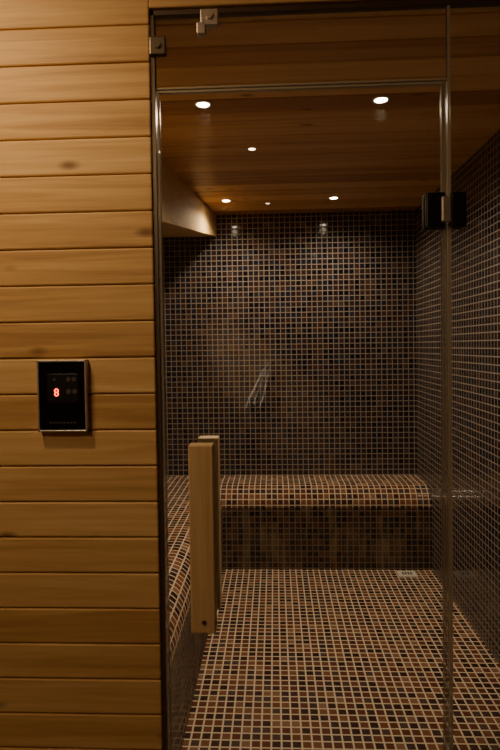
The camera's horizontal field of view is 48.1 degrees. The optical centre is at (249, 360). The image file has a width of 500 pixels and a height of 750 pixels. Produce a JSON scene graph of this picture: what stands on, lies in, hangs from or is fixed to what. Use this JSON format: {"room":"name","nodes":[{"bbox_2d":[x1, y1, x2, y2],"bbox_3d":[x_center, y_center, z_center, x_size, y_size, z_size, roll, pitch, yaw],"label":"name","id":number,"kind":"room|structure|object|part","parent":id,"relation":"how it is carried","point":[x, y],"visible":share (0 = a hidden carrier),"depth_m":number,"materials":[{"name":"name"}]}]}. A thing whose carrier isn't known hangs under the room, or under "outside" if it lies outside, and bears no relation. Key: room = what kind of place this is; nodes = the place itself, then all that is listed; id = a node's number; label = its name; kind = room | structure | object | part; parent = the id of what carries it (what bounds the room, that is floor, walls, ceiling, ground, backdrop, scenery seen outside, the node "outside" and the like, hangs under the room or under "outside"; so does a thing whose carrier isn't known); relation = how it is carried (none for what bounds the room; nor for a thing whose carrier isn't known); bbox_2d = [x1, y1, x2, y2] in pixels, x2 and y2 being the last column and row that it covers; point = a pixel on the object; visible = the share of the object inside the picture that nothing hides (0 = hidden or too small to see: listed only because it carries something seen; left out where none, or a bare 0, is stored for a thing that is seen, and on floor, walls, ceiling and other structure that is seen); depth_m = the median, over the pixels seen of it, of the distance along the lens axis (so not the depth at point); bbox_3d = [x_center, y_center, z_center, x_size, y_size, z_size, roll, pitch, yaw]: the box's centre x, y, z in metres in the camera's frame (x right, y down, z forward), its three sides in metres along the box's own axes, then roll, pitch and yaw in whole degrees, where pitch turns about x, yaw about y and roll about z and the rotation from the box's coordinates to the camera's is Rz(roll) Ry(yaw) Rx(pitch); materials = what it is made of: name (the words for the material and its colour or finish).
{"room":"spa","nodes":[
{"label":"spa","id":0,"kind":"room"},
{"bbox_2d":[0,0,162,749],"bbox_3d":[-1.042,0.063,1.589,1.578,2.620,0.080,-1,2,2],"label":"wall","id":1,"kind":"structure","parent":0,"point":[80,616],"depth_m":1.52,"materials":[{"name":"brown wood"}]},
{"bbox_2d":[36,360,88,431],"bbox_3d":[-0.506,0.094,1.516,0.135,0.194,0.018,-1,2,2],"label":"control panel","id":2,"kind":"object","parent":1,"relation":"attached to","point":[62,385],"visible":1,"depth_m":1.51,"materials":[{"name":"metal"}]},
{"bbox_2d":[150,11,167,749],"bbox_3d":[-0.246,0.213,1.538,0.012,2.300,0.024,-1,2,2],"label":"channel","id":3,"kind":"object","parent":1,"relation":"attached to","point":[152,20],"visible":0.9,"depth_m":1.52,"materials":[{"name":"grey metal"}]},
{"bbox_2d":[149,0,499,19],"bbox_3d":[0.372,-0.938,1.481,1.282,0.012,0.024,-1,2,2],"label":"channel","id":4,"kind":"object","parent":1,"relation":"attached to","point":[404,5],"depth_m":1.48,"materials":[{"name":"grey metal"}]},
{"bbox_3d":[0.135,-0.839,1.494,0.780,0.200,0.010,-1,2,2],"label":"pane","id":5,"kind":"object","parent":4,"relation":"attached to","visible":0},
{"bbox_2d":[149,36,166,56],"bbox_3d":[-0.245,-0.838,1.491,0.043,0.048,0.024,-1,2,2],"label":"glass clamp","id":6,"kind":"object","parent":5,"relation":"attached to","point":[157,44],"visible":1,"depth_m":1.48,"materials":[{"name":"grey metal"}]},
{"bbox_2d":[197,8,218,36],"bbox_3d":[-0.112,-0.896,1.481,0.058,0.064,0.029,-1,2,2],"label":"bracket","id":7,"kind":"object","parent":5,"relation":"attached to","point":[209,18],"visible":1,"depth_m":1.47,"materials":[{"name":"metal"}]},
{"bbox_2d":[156,78,446,90],"bbox_3d":[0.133,-0.738,1.496,0.774,0.005,0.012,-1,2,2],"label":"transom edge","id":8,"kind":"object","parent":5,"relation":"attached to","point":[427,79],"visible":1,"depth_m":1.49,"materials":[{"name":"clear glass"}]},
{"bbox_2d":[188,191,465,632],"bbox_3d":[0.172,0.307,1.518,0.812,2.078,0.158,-1,2,2],"label":"door","id":9,"kind":"structure","parent":1,"relation":"in","point":[204,455],"depth_m":1.46,"materials":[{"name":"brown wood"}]},
{"bbox_2d":[156,91,171,749],"bbox_3d":[-0.233,0.312,1.540,0.008,2.078,0.016,-1,2,2],"label":"seal","id":10,"kind":"object","parent":9,"relation":"attached to","point":[157,92],"visible":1,"depth_m":1.53,"materials":[{"name":"beige"}]},
{"bbox_2d":[159,81,441,94],"bbox_3d":[0.132,-0.729,1.497,0.760,0.005,0.012,-1,2,2],"label":"top edge","id":11,"kind":"object","parent":9,"relation":"attached to","point":[411,83],"visible":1,"depth_m":1.49,"materials":[{"name":"clear glass"}]},
{"bbox_3d":[0.516,-0.398,1.486,0.105,0.092,0.049,-1,2,2],"label":"hinge","id":12,"kind":"part","parent":9,"relation":"part of","materials":[{"name":"metal"}]},
{"bbox_2d":[440,81,448,749],"bbox_3d":[0.525,0.302,1.507,0.013,2.078,0.016,-1,2,2],"label":"seal","id":13,"kind":"object","parent":9,"relation":"attached to","point":[443,148],"visible":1,"depth_m":1.50,"materials":[{"name":"beige"}]},
{"bbox_2d":[161,157,216,237],"bbox_3d":[-0.502,-0.787,2.995,0.475,0.370,1.700,-1,2,2],"label":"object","id":14,"kind":"structure","parent":0,"point":[184,213],"depth_m":3.06,"materials":[{"name":"brown wood"}]},
{"bbox_2d":[163,210,416,475],"bbox_3d":[0.222,0.135,3.889,2.020,2.320,0.100,-1,2,2],"label":"wall","id":15,"kind":"structure","parent":0,"point":[290,338],"depth_m":3.83,"materials":[{"name":"tile"}]},
{"bbox_2d":[149,0,499,24],"bbox_3d":[0.370,-1.106,1.496,1.282,0.317,0.080,-1,2,2],"label":"lintel","id":16,"kind":"object","parent":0,"point":[154,5],"depth_m":1.49,"materials":[{"name":"brown wood"}]},
{"bbox_2d":[156,11,499,214],"bbox_3d":[0.156,-1.004,2.730,2.020,0.060,2.360,-1,2,2],"label":"ceiling","id":17,"kind":"structure","parent":0,"point":[313,146],"depth_m":2.15,"materials":[{"name":"brown wood"}]},
{"bbox_2d":[194,100,211,108],"bbox_3d":[-0.174,-0.950,2.075,0.065,0.005,0.065,-1,2,2],"label":"recessed light","id":18,"kind":"object","parent":17,"relation":"in","point":[203,104],"visible":1,"depth_m":2.07,"materials":[{"name":"metal"}]},
{"bbox_2d":[247,147,256,150],"bbox_3d":[0.009,-0.965,2.547,0.043,0.005,0.043,-1,2,2],"label":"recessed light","id":19,"kind":"object","parent":17,"relation":"attached to","point":[248,148],"visible":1,"depth_m":2.54,"materials":[{"name":"metal"}]},
{"bbox_2d":[329,196,338,199],"bbox_3d":[0.512,-0.995,3.416,0.065,0.005,0.065,-1,2,2],"label":"recessed light","id":20,"kind":"object","parent":17,"relation":"in","point":[331,197],"visible":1,"depth_m":3.40,"materials":[{"name":"metal"}]},
{"bbox_2d":[372,95,389,103],"bbox_3d":[0.481,-0.959,2.056,0.065,0.005,0.065,-1,2,2],"label":"recessed light","id":21,"kind":"object","parent":17,"relation":"in","point":[382,99],"visible":1,"depth_m":2.05,"materials":[{"name":"metal"}]},
{"bbox_2d":[182,569,499,749],"bbox_3d":[0.187,1.367,2.727,2.020,0.080,2.490,-1,2,2],"label":"floor","id":22,"kind":"structure","parent":0,"point":[295,659],"depth_m":2.42,"materials":[{"name":"tile"}]},
{"bbox_2d":[167,475,431,749],"bbox_3d":[0.183,1.071,2.736,1.816,0.510,2.253,-1,2,2],"label":"tiled bench","id":23,"kind":"object","parent":22,"relation":"on","point":[344,522],"visible":0.53,"depth_m":3.49,"materials":[{"name":"tile"}]},
{"bbox_2d":[397,571,417,576],"bbox_3d":[0.956,1.294,3.408,0.110,0.006,0.080,-1,2,2],"label":"floor drain","id":24,"kind":"object","parent":22,"relation":"on","point":[400,573],"visible":1,"depth_m":3.39,"materials":[{"name":"white metal"}]},
{"bbox_3d":[0.783,0.196,1.493,0.490,2.288,0.010,-1,2,2],"label":"pane","id":25,"kind":"object","parent":22,"relation":"on","visible":0},
{"bbox_2d":[446,5,452,749],"bbox_3d":[0.537,0.204,1.504,0.008,2.278,0.012,-1,2,2],"label":"vertical pane edge","id":26,"kind":"object","parent":25,"relation":"attached to","point":[448,96],"visible":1,"depth_m":1.50,"materials":[{"name":"clear glass"}]},
{"bbox_2d":[415,129,499,664],"bbox_3d":[1.129,0.154,2.669,0.100,2.320,2.260,-1,2,2],"label":"wall","id":27,"kind":"structure","parent":0,"point":[475,248],"depth_m":2.74,"materials":[{"name":"tile"}]}
]}

